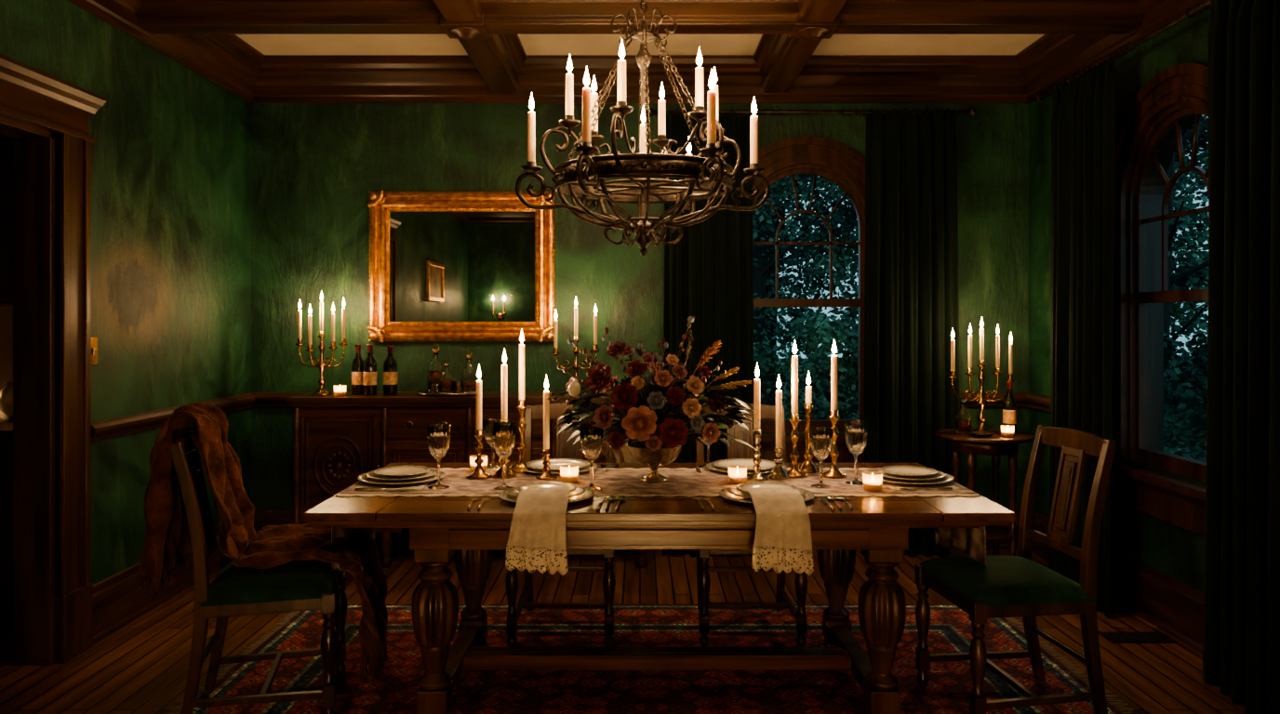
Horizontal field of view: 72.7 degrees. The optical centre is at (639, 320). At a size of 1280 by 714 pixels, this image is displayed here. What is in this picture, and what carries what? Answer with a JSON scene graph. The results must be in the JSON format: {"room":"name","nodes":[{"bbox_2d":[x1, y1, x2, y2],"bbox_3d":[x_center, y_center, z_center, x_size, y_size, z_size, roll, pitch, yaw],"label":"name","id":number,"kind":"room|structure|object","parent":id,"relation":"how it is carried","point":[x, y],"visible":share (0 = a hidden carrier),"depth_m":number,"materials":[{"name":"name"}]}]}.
{"room":"dining room","nodes":[
{"label":"dining room","id":0,"kind":"room"},
{"bbox_2d":[0,306,13,392],"bbox_3d":[-3.750,-0.095,2.800,2.500,2.950,4.000,0,0,0],"label":"wall","id":1,"kind":"structure","parent":0,"point":[6,312],"depth_m":4.72,"materials":[{"name":"brown paint"}]},
{"bbox_2d":[0,0,251,585],"bbox_3d":[-2.430,-0.105,1.940,0.140,2.970,6.680,0,0,0],"label":"wall","id":2,"kind":"structure","parent":0,"point":[170,153],"depth_m":4.18,"materials":[{"name":"green paint"}]},
{"bbox_2d":[0,53,106,665],"bbox_3d":[-2.393,0.215,2.965,0.235,2.330,1.490,0,0,0],"label":"door frame","id":3,"kind":"structure","parent":2,"relation":"in","point":[46,116],"depth_m":3.48,"materials":[{"name":"brown wood"}]},
{"bbox_2d":[90,336,97,365],"bbox_3d":[-2.351,0.130,3.735,0.018,0.120,0.080,0,0,0],"label":"light switch","id":4,"kind":"object","parent":2,"relation":"attached to","point":[94,340],"visible":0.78,"depth_m":3.75,"materials":[{"name":"gold metal"}]},
{"bbox_2d":[93,524,220,644],"bbox_3d":[-2.345,1.260,1.940,0.030,0.240,6.680,0,0,0],"label":"baseboard","id":5,"kind":"structure","parent":2,"relation":"attached to","point":[117,602],"depth_m":3.98,"materials":[{"name":"brown wood"}]},
{"bbox_2d":[90,392,1050,442],"bbox_3d":[0.000,0.480,1.940,4.720,0.090,6.680,0,0,0],"label":"trim","id":6,"kind":"structure","parent":2,"relation":"attached to","point":[129,424],"depth_m":4.93,"materials":[{"name":"brown wood"}]},
{"bbox_2d":[66,0,1206,103],"bbox_3d":[0.000,-1.448,1.940,4.720,0.255,6.680,0,0,0],"label":"trim","id":7,"kind":"structure","parent":2,"relation":"attached to","point":[229,61],"depth_m":5.18,"materials":[{"name":"brown wood"}]},
{"bbox_2d":[0,549,1250,713],"bbox_3d":[-1.240,1.410,1.945,7.520,0.060,6.990,0,0,0],"label":"floor","id":8,"kind":"structure","parent":0,"point":[141,667],"depth_m":3.81,"materials":[{"name":"brown wood"}]},
{"bbox_2d":[0,134,13,606],"bbox_3d":[-3.485,0.180,4.403,1.910,2.400,0.614,0,0,0],"label":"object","id":9,"kind":"object","parent":8,"relation":"on","point":[6,142],"visible":0.1,"depth_m":4.20,"materials":[{"name":"wood"}]},
{"bbox_2d":[0,382,13,419],"bbox_3d":[-3.060,0.393,4.300,0.190,0.175,0.190,0,0,0],"label":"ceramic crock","id":10,"kind":"object","parent":9,"relation":"in","point":[6,393],"visible":0.29,"depth_m":4.22,"materials":[{"name":"ceramic"}]},
{"bbox_2d":[285,391,647,568],"bbox_3d":[-0.950,0.902,5.024,2.020,0.955,0.428,0,0,0],"label":"sideboard","id":11,"kind":"object","parent":8,"relation":"on","point":[337,440],"visible":0.36,"depth_m":4.83,"materials":[{"name":"brown wood"}]},
{"bbox_2d":[295,301,347,395],"bbox_3d":[-1.830,0.126,5.000,0.292,0.598,0.112,0,0,0],"label":"candelabra","id":12,"kind":"object","parent":11,"relation":"on","point":[322,364],"visible":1,"depth_m":4.99,"materials":[{"name":"gold metal"}]},
{"bbox_2d":[333,385,346,397],"bbox_3d":[-1.690,0.393,4.900,0.068,0.063,0.068,0,0,0],"label":"votive candle","id":13,"kind":"object","parent":11,"relation":"on","point":[338,389],"visible":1,"depth_m":4.88,"materials":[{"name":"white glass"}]},
{"bbox_2d":[351,345,363,395],"bbox_3d":[-1.630,0.282,5.030,0.073,0.286,0.072,0,0,0],"label":"wine bottle","id":14,"kind":"object","parent":11,"relation":"on","point":[357,365],"visible":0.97,"depth_m":5.00,"materials":[{"name":"black glass"}]},
{"bbox_2d":[363,344,376,395],"bbox_3d":[-1.545,0.279,4.980,0.075,0.291,0.074,0,0,0],"label":"wine bottle","id":15,"kind":"object","parent":11,"relation":"on","point":[369,364],"visible":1,"depth_m":4.95,"materials":[{"name":"black glass"}]},
{"bbox_2d":[383,346,397,394],"bbox_3d":[-1.450,0.284,5.050,0.081,0.281,0.080,0,0,0],"label":"wine bottle","id":16,"kind":"object","parent":11,"relation":"on","point":[390,365],"visible":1,"depth_m":5.02,"materials":[{"name":"black glass"}]},
{"bbox_2d":[414,390,484,397],"bbox_3d":[-1.090,0.415,4.990,0.405,0.020,0.304,0,0,0],"label":"serving tray","id":17,"kind":"object","parent":11,"relation":"on","point":[420,393],"visible":0.66,"depth_m":4.87,"materials":[{"name":"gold metal"}]},
{"bbox_2d":[427,343,443,393],"bbox_3d":[-1.180,0.273,5.020,0.094,0.290,0.094,0,0,0],"label":"decanter","id":18,"kind":"object","parent":17,"relation":"on","point":[435,369],"visible":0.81,"depth_m":4.99,"materials":[{"name":"clear"}]},
{"bbox_2d":[427,381,464,393],"bbox_3d":[-1.097,0.381,4.920,0.202,0.075,0.065,0,0,-8],"label":"tumbler","id":19,"kind":"object","parent":17,"relation":"on","point":[433,386],"visible":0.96,"depth_m":4.90,"materials":[{"name":"clear glass"}]},
{"bbox_2d":[440,359,453,393],"bbox_3d":[-1.100,0.318,4.950,0.082,0.200,0.082,0,0,0],"label":"decanter","id":20,"kind":"object","parent":17,"relation":"on","point":[446,378],"visible":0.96,"depth_m":4.92,"materials":[{"name":"clear"}]},
{"bbox_2d":[461,349,476,393],"bbox_3d":[-0.990,0.293,5.040,0.088,0.250,0.088,0,0,0],"label":"decanter","id":21,"kind":"object","parent":17,"relation":"on","point":[469,373],"visible":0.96,"depth_m":5.01,"materials":[{"name":"clear"}]},
{"bbox_2d":[551,305,599,394],"bbox_3d":[-0.373,0.141,5.030,0.280,0.568,0.110,0,0,0],"label":"candelabra","id":22,"kind":"object","parent":11,"relation":"on","point":[575,366],"visible":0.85,"depth_m":5.02,"materials":[{"name":"gold metal"}]},
{"bbox_2d":[163,604,1133,713],"bbox_3d":[0.040,1.374,3.074,3.420,0.010,2.252,0,0,0],"label":"rug","id":23,"kind":"object","parent":8,"relation":"on","point":[949,686],"visible":0.62,"depth_m":3.36,"materials":[{"name":"fabric"}]},
{"bbox_2d":[169,431,347,713],"bbox_3d":[-1.340,0.883,3.110,0.528,0.977,0.466,0,0,-14],"label":"dining chair","id":24,"kind":"object","parent":23,"relation":"on","point":[293,586],"visible":0.87,"depth_m":2.95,"materials":[{"name":"brown wood"}]},
{"bbox_2d":[136,402,388,683],"bbox_3d":[-1.345,0.832,3.176,0.829,1.074,0.624,0,0,-17],"label":"throw blanket","id":25,"kind":"object","parent":24,"relation":"on","point":[166,539],"visible":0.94,"depth_m":3.06,"materials":[{"name":"fabric"}]},
{"bbox_2d":[505,403,615,646],"bbox_3d":[-0.335,0.883,3.901,0.466,0.977,0.528,0,0,0],"label":"dining chair","id":26,"kind":"object","parent":23,"relation":"on","point":[565,449],"visible":0.45,"depth_m":3.87,"materials":[{"name":"brown wood"}]},
{"bbox_2d":[302,463,1016,713],"bbox_3d":[0.063,0.994,3.300,2.300,0.748,1.000,0,0,0],"label":"dining table","id":27,"kind":"object","parent":23,"relation":"on","point":[438,529],"visible":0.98,"depth_m":2.91,"materials":[{"name":"brown wood"}]},
{"bbox_2d":[332,467,561,497],"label":"table runner","id":28,"kind":"object","parent":27,"relation":"on","point":[457,481],"depth_m":3.23,"materials":[{"name":"fabric"}]},
{"bbox_2d":[354,487,414,491],"bbox_3d":[-0.918,0.611,3.144,0.225,0.015,0.017,0,0,0],"label":"table knife","id":29,"kind":"object","parent":28,"relation":"on","point":[361,488],"visible":1,"depth_m":3.14,"materials":[{"name":"silver metal"}]},
{"bbox_2d":[348,470,444,490],"bbox_3d":[-0.930,0.616,3.370,0.260,0.004,0.400,0,0,0],"label":"placemat","id":30,"kind":"object","parent":28,"relation":"on","point":[419,486],"visible":0.31,"depth_m":3.24,"materials":[{"name":"fabric"}]},
{"bbox_2d":[357,466,445,484],"bbox_3d":[-0.920,0.596,3.360,0.331,0.039,0.331,0,0,0],"label":"plate stack","id":31,"kind":"object","parent":30,"relation":"on","point":[394,474],"visible":1,"depth_m":3.33,"materials":[{"name":"ceramic"}]},
{"bbox_2d":[426,424,450,489],"bbox_3d":[-0.745,0.501,3.220,0.086,0.230,0.086,0,0,0],"label":"wine glass","id":32,"kind":"object","parent":28,"relation":"on","point":[438,435],"visible":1,"depth_m":3.19,"materials":[{"name":"clear glass"}]},
{"bbox_2d":[469,454,487,471],"bbox_3d":[-0.660,0.585,3.560,0.072,0.063,0.072,0,0,0],"label":"votive candle","id":33,"kind":"object","parent":28,"relation":"on","point":[473,464],"visible":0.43,"depth_m":3.54,"materials":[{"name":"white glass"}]},
{"bbox_2d":[466,380,492,479],"bbox_3d":[-0.633,0.393,3.420,0.100,0.447,0.099,0,0,0],"label":"candlestick","id":34,"kind":"object","parent":28,"relation":"on","point":[478,473],"visible":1,"depth_m":3.41,"materials":[{"name":"gold metal"}]},
{"bbox_2d":[492,422,516,490],"bbox_3d":[-0.500,0.496,3.200,0.086,0.240,0.086,0,0,0],"label":"wine glass","id":35,"kind":"object","parent":28,"relation":"on","point":[503,433],"visible":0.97,"depth_m":3.17,"materials":[{"name":"clear glass"}]},
{"bbox_2d":[492,361,516,479],"bbox_3d":[-0.535,0.363,3.430,0.095,0.508,0.094,0,0,0],"label":"candlestick","id":36,"kind":"object","parent":28,"relation":"on","point":[510,474],"visible":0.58,"depth_m":3.42,"materials":[{"name":"white wax"}]},
{"bbox_2d":[510,342,533,474],"bbox_3d":[-0.482,0.324,3.550,0.100,0.585,0.099,0,0,0],"label":"candlestick","id":37,"kind":"object","parent":28,"relation":"on","point":[521,407],"visible":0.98,"depth_m":3.54,"materials":[{"name":"gold metal"}]},
{"bbox_2d":[535,388,557,480],"bbox_3d":[-0.366,0.413,3.400,0.084,0.407,0.083,0,0,0],"label":"candlestick","id":38,"kind":"object","parent":28,"relation":"on","point":[546,475],"visible":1,"depth_m":3.39,"materials":[{"name":"white wax"}]},
{"bbox_2d":[481,418,501,468],"bbox_3d":[-0.620,0.516,3.660,0.086,0.200,0.086,0,0,0],"label":"wine glass","id":39,"kind":"object","parent":27,"relation":"on","point":[486,423],"visible":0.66,"depth_m":3.63,"materials":[{"name":"clear glass"}]},
{"bbox_2d":[498,481,594,503],"bbox_3d":[-0.325,0.600,3.030,0.331,0.039,0.331,0,0,0],"label":"plate stack","id":40,"kind":"object","parent":27,"relation":"on","point":[577,493],"visible":0.52,"depth_m":3.05,"materials":[{"name":"ceramic"}]},
{"bbox_2d":[505,489,570,575],"bbox_3d":[-0.329,0.692,2.861,0.200,0.235,0.206,0,0,0],"label":"napkin","id":41,"kind":"object","parent":40,"relation":"on","point":[539,516],"visible":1,"depth_m":2.77,"materials":[{"name":"fabric"}]},
{"bbox_2d":[596,496,603,511],"bbox_3d":[-0.134,0.613,2.932,0.017,0.015,0.225,0,0,2],"label":"table knife","id":42,"kind":"object","parent":27,"relation":"on","point":[601,499],"visible":1,"depth_m":2.90,"materials":[{"name":"silver metal"}]},
{"bbox_2d":[600,421,618,466],"bbox_3d":[-0.130,0.516,3.700,0.086,0.200,0.086,0,0,0],"label":"wine glass","id":43,"kind":"object","parent":27,"relation":"on","point":[609,464],"visible":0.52,"depth_m":3.69,"materials":[{"name":"clear glass"}]},
{"bbox_2d":[604,495,615,510],"bbox_3d":[-0.105,0.614,2.938,0.040,0.015,0.197,0,0,3],"label":"spoon","id":44,"kind":"object","parent":27,"relation":"on","point":[609,498],"visible":1,"depth_m":2.98,"materials":[{"name":"silver metal"}]},
{"bbox_2d":[615,495,626,510],"bbox_3d":[-0.070,0.614,2.938,0.040,0.015,0.197,0,0,3],"label":"spoon","id":45,"kind":"object","parent":27,"relation":"on","point":[620,498],"visible":1,"depth_m":2.98,"materials":[{"name":"silver metal"}]},
{"bbox_2d":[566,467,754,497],"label":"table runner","id":46,"kind":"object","parent":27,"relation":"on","point":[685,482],"depth_m":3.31,"materials":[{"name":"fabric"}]},
{"bbox_2d":[521,458,598,474],"bbox_3d":[-0.340,0.605,3.600,0.331,0.028,0.331,0,0,0],"label":"plate stack","id":47,"kind":"object","parent":46,"relation":"on","point":[555,463],"visible":0.77,"depth_m":3.61,"materials":[{"name":"ceramic"}]},
{"bbox_2d":[560,464,578,483],"bbox_3d":[-0.270,0.585,3.320,0.072,0.063,0.072,0,0,0],"label":"votive candle","id":48,"kind":"object","parent":46,"relation":"on","point":[565,476],"visible":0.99,"depth_m":3.30,"materials":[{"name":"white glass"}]},
{"bbox_2d":[579,426,603,490],"bbox_3d":[-0.178,0.506,3.200,0.086,0.220,0.086,0,0,0],"label":"wine glass","id":49,"kind":"object","parent":46,"relation":"on","point":[591,440],"visible":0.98,"depth_m":3.17,"materials":[{"name":"clear glass"}]},
{"bbox_2d":[546,316,758,482],"bbox_3d":[0.038,0.298,3.345,0.798,0.637,0.443,0,0,0],"label":"flower arrangement","id":50,"kind":"object","parent":46,"relation":"on","point":[646,406],"visible":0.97,"depth_m":3.26,"materials":[{"name":"red plant"}]},
{"bbox_2d":[728,465,746,484],"bbox_3d":[0.370,0.585,3.300,0.072,0.063,0.072,0,0,0],"label":"votive candle","id":51,"kind":"object","parent":46,"relation":"on","point":[736,475],"visible":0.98,"depth_m":3.27,"materials":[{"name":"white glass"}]},
{"bbox_2d":[706,458,786,474],"bbox_3d":[0.440,0.605,3.600,0.331,0.028,0.331,0,0,0],"label":"plate stack","id":52,"kind":"object","parent":46,"relation":"on","point":[722,465],"visible":0.7,"depth_m":3.62,"materials":[{"name":"ceramic"}]},
{"bbox_2d":[746,378,767,481],"bbox_3d":[0.455,0.389,3.380,0.084,0.455,0.083,0,0,0],"label":"candlestick","id":53,"kind":"object","parent":46,"relation":"on","point":[756,476],"visible":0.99,"depth_m":3.37,"materials":[{"name":"white wax"}]},
{"bbox_2d":[699,418,719,467],"bbox_3d":[0.290,0.516,3.680,0.086,0.200,0.086,0,0,0],"label":"wine glass","id":54,"kind":"object","parent":27,"relation":"on","point":[708,445],"visible":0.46,"depth_m":3.67,"materials":[{"name":"clear glass"}]},
{"bbox_2d":[719,481,814,504],"bbox_3d":[0.440,0.600,3.030,0.331,0.039,0.331,0,0,0],"label":"plate stack","id":55,"kind":"object","parent":27,"relation":"on","point":[739,493],"visible":0.52,"depth_m":3.05,"materials":[{"name":"ceramic"}]},
{"bbox_2d":[746,489,813,575],"bbox_3d":[0.454,0.692,2.860,0.201,0.235,0.209,0,0,0],"label":"napkin","id":56,"kind":"object","parent":55,"relation":"on","point":[782,517],"visible":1,"depth_m":2.77,"materials":[{"name":"fabric"}]},
{"bbox_2d":[819,496,834,511],"bbox_3d":[0.631,0.613,2.932,0.017,0.015,0.225,0,0,2],"label":"table knife","id":57,"kind":"object","parent":27,"relation":"on","point":[823,500],"visible":1,"depth_m":2.90,"materials":[{"name":"silver metal"}]},
{"bbox_2d":[826,495,841,510],"bbox_3d":[0.660,0.614,2.938,0.040,0.015,0.197,0,0,3],"label":"spoon","id":58,"kind":"object","parent":27,"relation":"on","point":[832,498],"visible":1,"depth_m":2.98,"materials":[{"name":"silver metal"}]},
{"bbox_2d":[837,495,852,510],"bbox_3d":[0.695,0.614,2.938,0.040,0.015,0.197,0,0,3],"label":"spoon","id":59,"kind":"object","parent":27,"relation":"on","point":[842,498],"visible":1,"depth_m":2.98,"materials":[{"name":"silver metal"}]},
{"bbox_2d":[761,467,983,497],"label":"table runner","id":60,"kind":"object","parent":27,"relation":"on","point":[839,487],"depth_m":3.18,"materials":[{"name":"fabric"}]},
{"bbox_2d":[766,387,790,479],"bbox_3d":[0.546,0.413,3.420,0.095,0.407,0.094,0,0,0],"label":"candlestick","id":61,"kind":"object","parent":60,"relation":"on","point":[778,473],"visible":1,"depth_m":3.41,"materials":[{"name":"white wax"}]},
{"bbox_2d":[787,353,807,479],"bbox_3d":[0.612,0.345,3.440,0.100,0.543,0.099,0,0,0],"label":"candlestick","id":62,"kind":"object","parent":60,"relation":"on","point":[794,473],"visible":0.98,"depth_m":3.43,"materials":[{"name":"gold metal"}]},
{"bbox_2d":[799,384,819,473],"bbox_3d":[0.690,0.411,3.560,0.095,0.412,0.094,0,0,0],"label":"candlestick","id":63,"kind":"object","parent":60,"relation":"on","point":[807,467],"visible":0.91,"depth_m":3.55,"materials":[{"name":"gold metal"}]},
{"bbox_2d":[809,426,832,488],"bbox_3d":[0.675,0.509,3.240,0.086,0.215,0.086,0,0,0],"label":"wine glass","id":64,"kind":"object","parent":60,"relation":"on","point":[820,438],"visible":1,"depth_m":3.21,"materials":[{"name":"clear glass"}]},
{"bbox_2d":[822,355,847,479],"bbox_3d":[0.768,0.344,3.440,0.100,0.545,0.099,0,0,0],"label":"candlestick","id":65,"kind":"object","parent":60,"relation":"on","point":[833,473],"visible":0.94,"depth_m":3.43,"materials":[{"name":"gold metal"}]},
{"bbox_2d":[844,420,867,485],"bbox_3d":[0.820,0.499,3.300,0.086,0.235,0.086,0,0,0],"label":"wine glass","id":66,"kind":"object","parent":60,"relation":"on","point":[856,432],"visible":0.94,"depth_m":3.27,"materials":[{"name":"clear glass"}]},
{"bbox_2d":[862,471,882,492],"bbox_3d":[0.845,0.585,3.160,0.072,0.063,0.072,0,0,0],"label":"votive candle","id":67,"kind":"object","parent":60,"relation":"on","point":[873,484],"visible":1,"depth_m":3.13,"materials":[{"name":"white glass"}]},
{"bbox_2d":[864,470,963,490],"bbox_3d":[1.050,0.616,3.370,0.260,0.004,0.400,0,0,0],"label":"folded napkin","id":68,"kind":"object","parent":60,"relation":"on","point":[892,486],"visible":0.3,"depth_m":3.24,"materials":[{"name":"fabric"}]},
{"bbox_2d":[867,466,954,484],"bbox_3d":[1.040,0.596,3.360,0.331,0.039,0.331,0,0,0],"label":"plate stack","id":69,"kind":"object","parent":68,"relation":"on","point":[897,474],"visible":0.96,"depth_m":3.33,"materials":[{"name":"ceramic"}]},
{"bbox_2d":[897,487,952,491],"bbox_3d":[1.038,0.612,3.160,0.196,0.015,0.024,0,0,0],"label":"fork","id":70,"kind":"object","parent":60,"relation":"on","point":[923,488],"visible":1,"depth_m":3.16,"materials":[{"name":"silver metal"}]},
{"bbox_2d":[935,526,986,565],"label":"table runner","id":71,"kind":"object","parent":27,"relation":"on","point":[971,540],"depth_m":3.29,"materials":[{"name":"fabric"}]},
{"bbox_2d":[695,403,808,646],"bbox_3d":[0.475,0.883,3.901,0.466,0.977,0.528,0,0,0],"label":"dining chair","id":72,"kind":"object","parent":23,"relation":"on","point":[740,450],"visible":0.44,"depth_m":3.87,"materials":[{"name":"brown wood"}]},
{"bbox_2d":[915,425,1117,713],"bbox_3d":[1.326,0.883,3.105,0.528,0.977,0.466,0,0,-7],"label":"dining chair","id":73,"kind":"object","parent":23,"relation":"on","point":[1007,586],"visible":1,"depth_m":3.01,"materials":[{"name":"brown wood"}]},
{"bbox_2d":[935,427,1034,557],"bbox_3d":[1.875,0.998,4.740,0.500,0.765,0.500,0,0,0],"label":"side table","id":74,"kind":"object","parent":8,"relation":"on","point":[996,446],"visible":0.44,"depth_m":4.62,"materials":[{"name":"brown wood"}]},
{"bbox_2d":[955,395,971,434],"bbox_3d":[1.755,0.507,4.720,0.082,0.210,0.082,0,0,0],"label":"decanter","id":75,"kind":"object","parent":74,"relation":"on","point":[963,417],"visible":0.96,"depth_m":4.70,"materials":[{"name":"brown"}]},
{"bbox_2d":[965,431,995,438],"bbox_3d":[1.800,0.605,4.600,0.150,0.020,0.150,0,0,0],"label":"glass dish","id":76,"kind":"object","parent":74,"relation":"on","point":[977,434],"visible":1,"depth_m":4.61,"materials":[{"name":"clear glass"}]},
{"bbox_2d":[947,326,1015,432],"bbox_3d":[1.870,0.296,4.760,0.353,0.638,0.112,0,0,15],"label":"candelabra","id":77,"kind":"object","parent":74,"relation":"on","point":[981,396],"visible":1,"depth_m":4.75,"materials":[{"name":"gold metal"}]},
{"bbox_2d":[1000,425,1014,438],"bbox_3d":[1.945,0.583,4.600,0.068,0.063,0.068,0,0,0],"label":"votive candle","id":78,"kind":"object","parent":74,"relation":"on","point":[1006,431],"visible":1,"depth_m":4.58,"materials":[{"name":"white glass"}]},
{"bbox_2d":[1002,381,1016,434],"bbox_3d":[2.015,0.472,4.740,0.071,0.286,0.070,0,0,0],"label":"wine bottle","id":79,"kind":"object","parent":74,"relation":"on","point":[1009,403],"visible":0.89,"depth_m":4.71,"materials":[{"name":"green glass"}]},
{"bbox_2d":[251,103,1028,508],"bbox_3d":[0.000,-0.105,5.360,5.040,2.970,0.160,0,0,0],"label":"wall","id":80,"kind":"structure","parent":0,"point":[314,166],"depth_m":5.28,"materials":[{"name":"green paint"}]},
{"bbox_2d":[366,189,555,342],"bbox_3d":[-1.075,-0.328,5.244,1.133,0.918,0.064,0,0,0],"label":"wall mirror","id":81,"kind":"object","parent":80,"relation":"attached to","point":[445,266],"visible":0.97,"depth_m":5.26,"materials":[{"name":"gold glass"}]},
{"bbox_2d":[253,508,1020,549],"bbox_3d":[0.000,1.260,5.265,4.720,0.240,0.030,0,0,0],"label":"baseboard","id":82,"kind":"structure","parent":80,"relation":"attached to","point":[262,517],"depth_m":5.26,"materials":[{"name":"brown wood"}]},
{"bbox_2d":[752,136,865,463],"bbox_3d":[1.005,-0.110,5.315,1.130,2.000,0.250,0,0,0],"label":"window","id":83,"kind":"structure","parent":80,"relation":"in","point":[835,162],"depth_m":5.28,"materials":[{"name":"brown wood"}]},
{"bbox_2d":[646,107,976,121],"bbox_3d":[1.005,-1.225,5.178,1.938,0.060,0.204,0,0,0],"label":"curtain rod","id":84,"kind":"object","parent":80,"relation":"attached to","point":[972,112],"visible":0.81,"depth_m":5.09,"materials":[{"name":"metal"}]},
{"bbox_2d":[662,114,754,557],"bbox_3d":[0.400,0.085,5.105,0.539,2.579,0.108,0,0,0],"label":"curtain","id":85,"kind":"object","parent":84,"relation":"hanging from","point":[708,276],"visible":0.44,"depth_m":5.09,"materials":[{"name":"fabric"}]},
{"bbox_2d":[864,111,960,557],"bbox_3d":[1.590,0.077,5.102,0.558,2.594,0.102,0,0,-1],"label":"curtain","id":86,"kind":"object","parent":84,"relation":"hanging from","point":[912,298],"visible":0.84,"depth_m":5.09,"materials":[{"name":"fabric"}]},
{"bbox_2d":[134,0,1145,93],"bbox_3d":[0.000,-1.454,1.930,4.680,0.243,6.660,0,0,0],"label":"ceiling","id":87,"kind":"structure","parent":0,"point":[791,31],"depth_m":4.03,"materials":[{"name":"brown wood"}]},
{"bbox_2d":[515,0,770,255],"bbox_3d":[0.013,-0.906,3.200,0.931,1.328,0.834,0,0,0],"label":"chandelier","id":88,"kind":"object","parent":87,"relation":"hanging from","point":[709,178],"visible":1,"depth_m":3.12,"materials":[{"name":"metal"}]},
{"bbox_2d":[235,34,1044,54],"bbox_3d":[-1.240,-1.610,1.945,7.520,0.080,6.990,0,0,0],"label":"ceiling","id":89,"kind":"structure","parent":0,"point":[265,44],"depth_m":4.93,"materials":[{"name":"beige paint"}]},
{"bbox_2d":[1028,5,1210,592],"bbox_3d":[2.440,-0.105,1.940,0.160,2.970,6.680,0,0,0],"label":"wall","id":90,"kind":"structure","parent":0,"point":[1175,552],"depth_m":4.26,"materials":[{"name":"green paint"}]},
{"bbox_2d":[1031,511,1203,653],"bbox_3d":[2.345,1.260,1.940,0.030,0.240,6.680,0,0,0],"label":"baseboard","id":91,"kind":"structure","parent":90,"relation":"attached to","point":[1175,607],"depth_m":3.94,"materials":[{"name":"brown wood"}]},
{"bbox_2d":[1111,63,1208,536],"bbox_3d":[2.395,-0.110,3.820,0.250,2.000,1.130,0,0,0],"label":"window","id":92,"kind":"structure","parent":90,"relation":"in","point":[1149,132],"depth_m":4.16,"materials":[{"name":"brown wood"}]},
{"bbox_3d":[2.263,-1.225,3.675,0.194,0.060,2.238,0,0,0],"label":"curtain rod","id":93,"kind":"object","parent":90,"relation":"attached to","visible":0},
{"bbox_2d":[1048,60,1115,618],"bbox_3d":[2.186,0.085,4.323,0.112,2.579,0.622,0,0,1],"label":"curtain","id":94,"kind":"object","parent":93,"relation":"hanging from","point":[1083,115],"visible":0.82,"depth_m":4.21,"materials":[{"name":"fabric"}]},
{"bbox_2d":[1201,0,1279,713],"bbox_3d":[2.191,0.077,3.022,0.145,2.594,0.665,0,0,0],"label":"curtain","id":95,"kind":"object","parent":93,"relation":"hanging from","point":[1241,633],"visible":1,"depth_m":3.11,"materials":[{"name":"fabric"}]},
{"label":"outside","id":96,"kind":"structure","parent":0,"visible":0},
{"bbox_2d":[776,358,1206,462],"bbox_3d":[5.000,1.730,12.500,50.000,0.001,55.000,0,0,0],"label":"lawn","id":97,"kind":"structure","parent":96,"point":[806,359],"depth_m":18.07,"materials":[{"name":"green plant"}]},
{"bbox_2d":[753,332,804,413],"bbox_3d":[0.333,0.859,8.287,2.779,1.840,1.679,0,0,0],"label":"shrub","id":98,"kind":"object","parent":97,"relation":"on","point":[757,356],"visible":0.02,"depth_m":7.84,"materials":[{"name":"green plant"}]},
{"bbox_2d":[752,173,847,404],"bbox_3d":[1.573,-0.979,10.336,3.564,5.428,2.977,0,0,9],"label":"tree","id":99,"kind":"object","parent":97,"relation":"on","point":[763,218],"visible":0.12,"depth_m":10.32,"materials":[{"name":"green plant"}]},
{"bbox_2d":[752,173,858,404],"bbox_3d":[2.515,-2.567,14.944,5.674,8.600,6.732,0,0,37],"label":"tree","id":100,"kind":"object","parent":97,"relation":"on","point":[786,203],"visible":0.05,"depth_m":14.58,"materials":[{"name":"green plant"}]},
{"bbox_2d":[753,293,858,419],"bbox_3d":[2.101,0.680,8.136,2.758,1.891,1.889,0,0,6],"label":"shrub","id":101,"kind":"object","parent":97,"relation":"on","point":[828,331],"visible":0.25,"depth_m":7.81,"materials":[{"name":"green plant"}]},
{"bbox_2d":[778,175,858,317],"bbox_3d":[3.769,-1.388,11.201,3.321,6.248,4.265,0,0,-28],"label":"tree","id":102,"kind":"object","parent":97,"relation":"on","point":[848,220],"visible":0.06,"depth_m":11.42,"materials":[{"name":"green plant"}]},
{"bbox_2d":[779,176,858,345],"bbox_3d":[5.927,-3.104,16.963,7.612,9.673,6.149,0,0,2],"label":"tree","id":103,"kind":"object","parent":97,"relation":"on","point":[846,309],"visible":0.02,"depth_m":17.96,"materials":[{"name":"green plant"}]},
{"bbox_2d":[1163,312,1208,462],"bbox_3d":[4.929,0.690,7.441,2.216,2.110,2.788,0,0,-29],"label":"shrub","id":104,"kind":"object","parent":97,"relation":"on","point":[1189,398],"visible":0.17,"depth_m":7.29,"materials":[{"name":"green plant"}]},
{"bbox_2d":[1163,117,1208,452],"bbox_3d":[5.182,-0.677,9.007,3.051,4.821,2.627,0,0,32],"label":"tree","id":105,"kind":"object","parent":97,"relation":"on","point":[1179,278],"visible":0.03,"depth_m":8.90,"materials":[{"name":"green plant"}]},
{"bbox_2d":[1168,410,1207,453],"bbox_3d":[7.251,0.426,9.731,3.675,2.641,2.426,0,0,6],"label":"shrub","id":106,"kind":"object","parent":97,"relation":"on","point":[1175,431],"visible":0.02,"depth_m":9.70,"materials":[{"name":"green plant"}]},
{"bbox_2d":[1169,118,1208,337],"bbox_3d":[6.750,-1.531,11.966,4.757,6.530,4.051,0,0,32],"label":"tree","id":107,"kind":"object","parent":97,"relation":"on","point":[1175,309],"visible":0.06,"depth_m":11.78,"materials":[{"name":"green plant"}]},
{"bbox_2d":[1169,115,1208,336],"bbox_3d":[9.588,-2.776,16.128,6.761,9.018,6.470,0,0,40],"label":"tree","id":108,"kind":"object","parent":97,"relation":"on","point":[1203,135],"visible":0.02,"depth_m":15.46,"materials":[{"name":"green plant"}]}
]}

